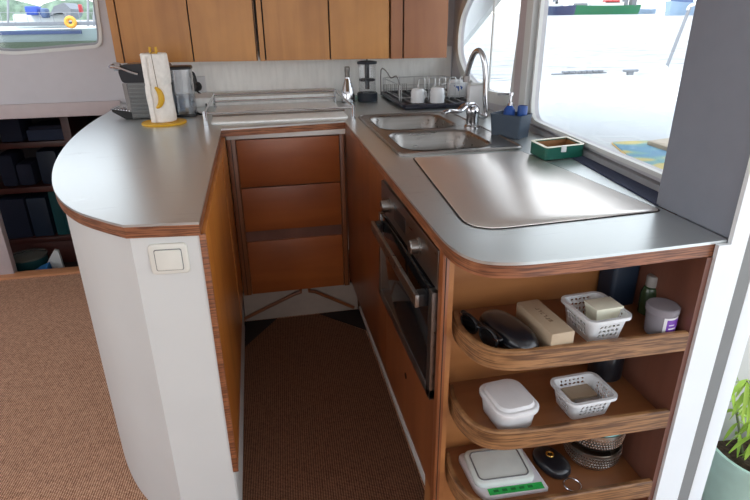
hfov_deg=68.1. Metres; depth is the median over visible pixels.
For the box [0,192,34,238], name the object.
book
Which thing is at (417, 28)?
upper cabinet
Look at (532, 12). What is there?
trim
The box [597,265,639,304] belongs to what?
box
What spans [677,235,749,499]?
trim
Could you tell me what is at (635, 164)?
window
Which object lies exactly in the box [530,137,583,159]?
tray
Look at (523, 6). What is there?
trim
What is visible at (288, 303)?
plinth
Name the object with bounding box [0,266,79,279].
trim
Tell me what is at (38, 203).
book
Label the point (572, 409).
storage basket
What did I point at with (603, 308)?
box
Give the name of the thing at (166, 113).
paper towel roll
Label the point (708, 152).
pillar
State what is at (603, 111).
deck
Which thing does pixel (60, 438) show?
floor
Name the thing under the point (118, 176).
countertop
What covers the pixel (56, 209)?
binder
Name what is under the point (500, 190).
lid
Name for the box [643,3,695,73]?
guard rail
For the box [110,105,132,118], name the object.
drip tray
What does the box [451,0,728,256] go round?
wall
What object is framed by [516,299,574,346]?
box
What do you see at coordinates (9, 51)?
window
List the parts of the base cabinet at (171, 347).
panel, door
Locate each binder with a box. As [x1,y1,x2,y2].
[48,191,66,234]
[62,210,70,233]
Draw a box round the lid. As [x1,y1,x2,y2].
[413,151,659,228]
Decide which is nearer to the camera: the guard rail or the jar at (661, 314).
the jar at (661, 314)
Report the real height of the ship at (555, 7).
22.013 m
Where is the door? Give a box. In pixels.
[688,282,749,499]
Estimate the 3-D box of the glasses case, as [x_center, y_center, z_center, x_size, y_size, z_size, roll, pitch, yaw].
[0.280,0.169,1.166,0.078,0.040,0.164,-10,25,-22]
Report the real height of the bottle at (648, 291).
0.094 m
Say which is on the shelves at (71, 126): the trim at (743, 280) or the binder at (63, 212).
the binder at (63, 212)
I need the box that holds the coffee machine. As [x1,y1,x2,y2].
[108,62,197,118]
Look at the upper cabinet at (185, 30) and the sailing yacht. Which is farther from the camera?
the sailing yacht
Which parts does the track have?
rail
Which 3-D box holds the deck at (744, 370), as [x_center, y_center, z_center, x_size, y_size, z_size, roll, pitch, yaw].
[0.559,-0.273,3.365,0.340,0.720,4.050,-5,23,-11]
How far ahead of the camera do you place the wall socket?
2.89 m
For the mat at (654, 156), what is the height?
0.008 m
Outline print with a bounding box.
[665,318,677,331]
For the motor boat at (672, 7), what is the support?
on the sea
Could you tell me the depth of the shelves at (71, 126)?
3.49 m
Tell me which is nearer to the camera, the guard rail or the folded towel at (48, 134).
the folded towel at (48, 134)
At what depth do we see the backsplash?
3.00 m
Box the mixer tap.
[441,48,487,128]
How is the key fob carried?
on the corner shelf unit at (647, 389)
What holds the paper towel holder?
on the countertop
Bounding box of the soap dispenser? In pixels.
[497,92,514,115]
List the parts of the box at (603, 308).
lid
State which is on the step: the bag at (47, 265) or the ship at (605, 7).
the bag at (47, 265)
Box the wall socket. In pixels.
[196,76,206,91]
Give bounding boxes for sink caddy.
[490,110,532,139]
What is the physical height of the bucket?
0.156 m
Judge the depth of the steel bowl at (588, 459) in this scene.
1.36 m
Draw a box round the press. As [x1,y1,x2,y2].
[357,59,377,101]
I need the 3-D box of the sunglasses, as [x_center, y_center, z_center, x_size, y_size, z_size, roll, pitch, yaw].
[0.224,0.167,1.171,0.026,0.046,0.137,-12,26,-25]
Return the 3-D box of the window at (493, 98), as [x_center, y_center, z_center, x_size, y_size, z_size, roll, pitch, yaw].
[0.517,-1.023,2.524,0.034,0.652,0.980,-4,23,-7]
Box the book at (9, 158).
[0,149,24,185]
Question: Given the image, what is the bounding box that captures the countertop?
[52,94,726,277]
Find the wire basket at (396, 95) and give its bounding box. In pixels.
[383,75,467,100]
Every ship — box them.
[548,0,575,14]
[568,0,641,14]
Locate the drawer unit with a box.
[226,129,349,295]
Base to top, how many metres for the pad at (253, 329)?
0.002 m
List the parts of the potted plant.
pot, stem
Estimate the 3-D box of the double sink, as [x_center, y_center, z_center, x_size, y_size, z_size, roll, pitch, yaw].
[0.207,-0.389,2.136,0.424,0.158,0.755,-5,23,-11]
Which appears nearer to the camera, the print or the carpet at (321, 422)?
the print
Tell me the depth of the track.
5.70 m
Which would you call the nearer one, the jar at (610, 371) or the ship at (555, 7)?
the jar at (610, 371)
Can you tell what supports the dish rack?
on the countertop
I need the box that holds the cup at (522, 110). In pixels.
[517,105,527,115]
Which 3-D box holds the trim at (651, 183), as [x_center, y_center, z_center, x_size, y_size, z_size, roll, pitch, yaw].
[0.629,-0.359,1.854,0.020,0.018,1.244,-4,23,-7]
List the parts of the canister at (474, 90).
lid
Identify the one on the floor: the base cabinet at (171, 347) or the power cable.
the base cabinet at (171, 347)
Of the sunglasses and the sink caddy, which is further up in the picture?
the sink caddy
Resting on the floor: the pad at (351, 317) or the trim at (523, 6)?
the pad at (351, 317)
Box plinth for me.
[243,281,357,320]
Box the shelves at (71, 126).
[0,116,88,262]
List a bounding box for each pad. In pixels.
[244,318,276,346]
[319,309,366,330]
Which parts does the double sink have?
bowl, bowl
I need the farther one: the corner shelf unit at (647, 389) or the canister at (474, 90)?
the canister at (474, 90)
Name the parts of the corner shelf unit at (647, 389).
panel, panel, shelf, shelf, shelf, panel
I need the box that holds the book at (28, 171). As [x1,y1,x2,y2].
[16,157,41,184]
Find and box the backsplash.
[170,46,451,93]
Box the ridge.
[0,0,92,20]
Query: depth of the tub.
1.21 m
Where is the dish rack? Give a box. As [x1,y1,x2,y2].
[380,68,467,108]
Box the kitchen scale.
[459,448,547,499]
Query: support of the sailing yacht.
on the sea
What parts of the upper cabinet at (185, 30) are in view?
door, door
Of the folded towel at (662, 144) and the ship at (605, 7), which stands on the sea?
the ship at (605, 7)
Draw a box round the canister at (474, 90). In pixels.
[466,82,482,116]
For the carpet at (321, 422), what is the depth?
1.97 m
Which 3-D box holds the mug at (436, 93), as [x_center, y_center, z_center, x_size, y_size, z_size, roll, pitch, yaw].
[0.298,-0.726,2.596,0.085,0.066,0.068,-14,26,-28]
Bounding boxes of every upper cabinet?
[105,0,257,62]
[255,0,388,60]
[389,0,448,58]
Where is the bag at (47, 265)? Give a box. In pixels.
[35,262,51,269]
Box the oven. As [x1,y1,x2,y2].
[371,179,439,399]
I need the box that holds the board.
[47,249,64,267]
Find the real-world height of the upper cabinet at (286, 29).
0.625 m
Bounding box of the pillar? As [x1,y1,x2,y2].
[656,0,749,237]
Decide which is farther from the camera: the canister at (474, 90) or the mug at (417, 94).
the mug at (417, 94)
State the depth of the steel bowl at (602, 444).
1.32 m
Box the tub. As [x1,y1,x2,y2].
[479,379,538,428]
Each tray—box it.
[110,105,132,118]
[381,89,465,108]
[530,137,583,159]
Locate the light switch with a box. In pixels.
[148,242,190,274]
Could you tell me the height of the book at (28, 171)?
0.142 m
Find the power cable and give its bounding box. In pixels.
[189,71,206,114]
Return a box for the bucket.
[13,248,47,270]
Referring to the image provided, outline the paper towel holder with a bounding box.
[141,47,186,126]
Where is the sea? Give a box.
[0,12,692,81]
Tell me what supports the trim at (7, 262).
attached to the wall
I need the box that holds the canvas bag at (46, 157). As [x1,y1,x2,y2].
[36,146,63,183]
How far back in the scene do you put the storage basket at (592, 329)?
1.16 m
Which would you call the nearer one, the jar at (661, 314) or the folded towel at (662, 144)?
the jar at (661, 314)
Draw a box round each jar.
[587,358,624,382]
[643,297,680,333]
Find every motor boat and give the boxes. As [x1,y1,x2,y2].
[638,7,655,13]
[665,0,695,14]
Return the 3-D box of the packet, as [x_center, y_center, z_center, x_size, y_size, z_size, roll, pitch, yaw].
[0.471,0.160,1.194,0.061,0.022,0.067,-5,23,-11]
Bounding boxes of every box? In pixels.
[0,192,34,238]
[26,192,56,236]
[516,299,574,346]
[584,297,623,320]
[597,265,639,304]
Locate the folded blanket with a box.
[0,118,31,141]
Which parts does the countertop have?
anti slip strip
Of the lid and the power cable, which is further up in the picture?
the power cable
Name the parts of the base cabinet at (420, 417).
panel, panel, corner post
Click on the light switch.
(165, 258)
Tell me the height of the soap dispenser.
0.136 m
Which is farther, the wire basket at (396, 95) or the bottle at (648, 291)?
the wire basket at (396, 95)
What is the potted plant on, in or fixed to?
on the floor
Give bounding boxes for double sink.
[358,111,522,155]
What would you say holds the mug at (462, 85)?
in the dish rack
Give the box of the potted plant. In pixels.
[702,378,749,499]
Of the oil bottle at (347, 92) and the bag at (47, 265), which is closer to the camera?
the oil bottle at (347, 92)
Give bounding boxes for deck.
[490,75,681,151]
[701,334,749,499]
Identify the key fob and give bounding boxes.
[532,445,581,490]
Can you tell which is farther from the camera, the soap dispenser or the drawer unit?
the drawer unit
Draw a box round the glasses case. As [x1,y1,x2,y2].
[479,309,538,348]
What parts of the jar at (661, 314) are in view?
lid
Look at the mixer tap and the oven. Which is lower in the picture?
the oven
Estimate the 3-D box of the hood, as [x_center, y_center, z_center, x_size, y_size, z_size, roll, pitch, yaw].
[-16.735,-12.940,30.058,1.122,0.787,2.300,-5,23,-11]
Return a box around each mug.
[411,88,426,102]
[430,87,443,102]
[441,79,464,96]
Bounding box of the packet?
[574,313,614,336]
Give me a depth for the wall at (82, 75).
2.77 m
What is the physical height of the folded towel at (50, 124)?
0.026 m
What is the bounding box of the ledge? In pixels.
[175,88,340,107]
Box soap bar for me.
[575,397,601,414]
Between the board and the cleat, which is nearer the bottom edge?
the board
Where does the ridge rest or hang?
on the sea
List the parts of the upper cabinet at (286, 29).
door, door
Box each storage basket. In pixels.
[550,372,617,419]
[561,291,631,341]
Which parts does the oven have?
door, knob, handle, door, door, control panel, knob, door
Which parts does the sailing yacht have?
toe rail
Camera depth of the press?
2.80 m
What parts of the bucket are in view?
lid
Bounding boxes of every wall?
[0,0,454,245]
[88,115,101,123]
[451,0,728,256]
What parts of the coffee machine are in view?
lever, panel, tank lid, water tank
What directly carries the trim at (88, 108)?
attached to the wall at (82, 75)
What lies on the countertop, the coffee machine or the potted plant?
the coffee machine
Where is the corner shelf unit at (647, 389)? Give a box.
[424,256,712,499]
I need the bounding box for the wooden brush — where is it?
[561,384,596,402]
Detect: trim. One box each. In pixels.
[0,100,120,118]
[0,212,17,274]
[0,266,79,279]
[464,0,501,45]
[512,0,526,105]
[518,0,539,112]
[529,123,659,191]
[653,157,749,499]
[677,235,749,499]
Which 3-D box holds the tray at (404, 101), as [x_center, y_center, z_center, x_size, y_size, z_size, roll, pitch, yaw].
[0.265,-0.774,2.827,0.379,0.021,0.534,-5,23,-11]
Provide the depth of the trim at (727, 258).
1.16 m
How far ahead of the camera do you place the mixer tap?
2.10 m
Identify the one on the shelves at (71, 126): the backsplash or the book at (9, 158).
the book at (9, 158)
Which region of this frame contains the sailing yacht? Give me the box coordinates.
[0,0,96,48]
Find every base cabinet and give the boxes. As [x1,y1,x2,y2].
[66,137,244,499]
[345,129,449,499]
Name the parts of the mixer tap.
lever, spout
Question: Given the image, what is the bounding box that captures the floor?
[0,267,424,499]
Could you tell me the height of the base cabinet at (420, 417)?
0.887 m
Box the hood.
[49,3,82,18]
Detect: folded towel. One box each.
[26,129,63,140]
[28,120,61,129]
[647,138,668,150]
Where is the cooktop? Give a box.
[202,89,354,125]
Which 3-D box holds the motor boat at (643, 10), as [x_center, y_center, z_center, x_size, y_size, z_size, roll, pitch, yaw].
[212.306,-187.492,434.555,17.732,5.175,7.997,-5,23,-11]
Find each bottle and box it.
[341,66,354,102]
[503,105,514,115]
[637,273,657,314]
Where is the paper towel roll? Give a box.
[140,52,176,122]
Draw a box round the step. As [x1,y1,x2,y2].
[64,261,77,266]
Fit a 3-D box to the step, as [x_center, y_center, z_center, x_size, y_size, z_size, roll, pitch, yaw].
[-2.196,0.259,3.388,1.500,0.180,0.390,-5,23,-11]
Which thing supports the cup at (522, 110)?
in the sink caddy
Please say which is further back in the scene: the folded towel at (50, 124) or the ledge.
the folded towel at (50, 124)
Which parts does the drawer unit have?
drawer, drawer, drawer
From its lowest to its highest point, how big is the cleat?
0.055 m
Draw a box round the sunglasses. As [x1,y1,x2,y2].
[459,310,502,347]
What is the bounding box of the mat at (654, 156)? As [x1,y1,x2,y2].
[611,140,666,168]
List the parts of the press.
lid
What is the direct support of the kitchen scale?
on the corner shelf unit at (647, 389)
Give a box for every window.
[0,0,101,54]
[455,0,517,105]
[530,0,661,178]
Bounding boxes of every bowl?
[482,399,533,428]
[563,441,622,470]
[575,434,625,451]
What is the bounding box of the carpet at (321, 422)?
[242,314,424,499]
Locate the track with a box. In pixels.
[551,70,606,74]
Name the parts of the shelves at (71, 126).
shelf, shelf, panel, shelf, post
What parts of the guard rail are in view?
post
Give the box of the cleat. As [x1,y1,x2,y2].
[622,69,638,74]
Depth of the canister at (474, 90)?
2.29 m

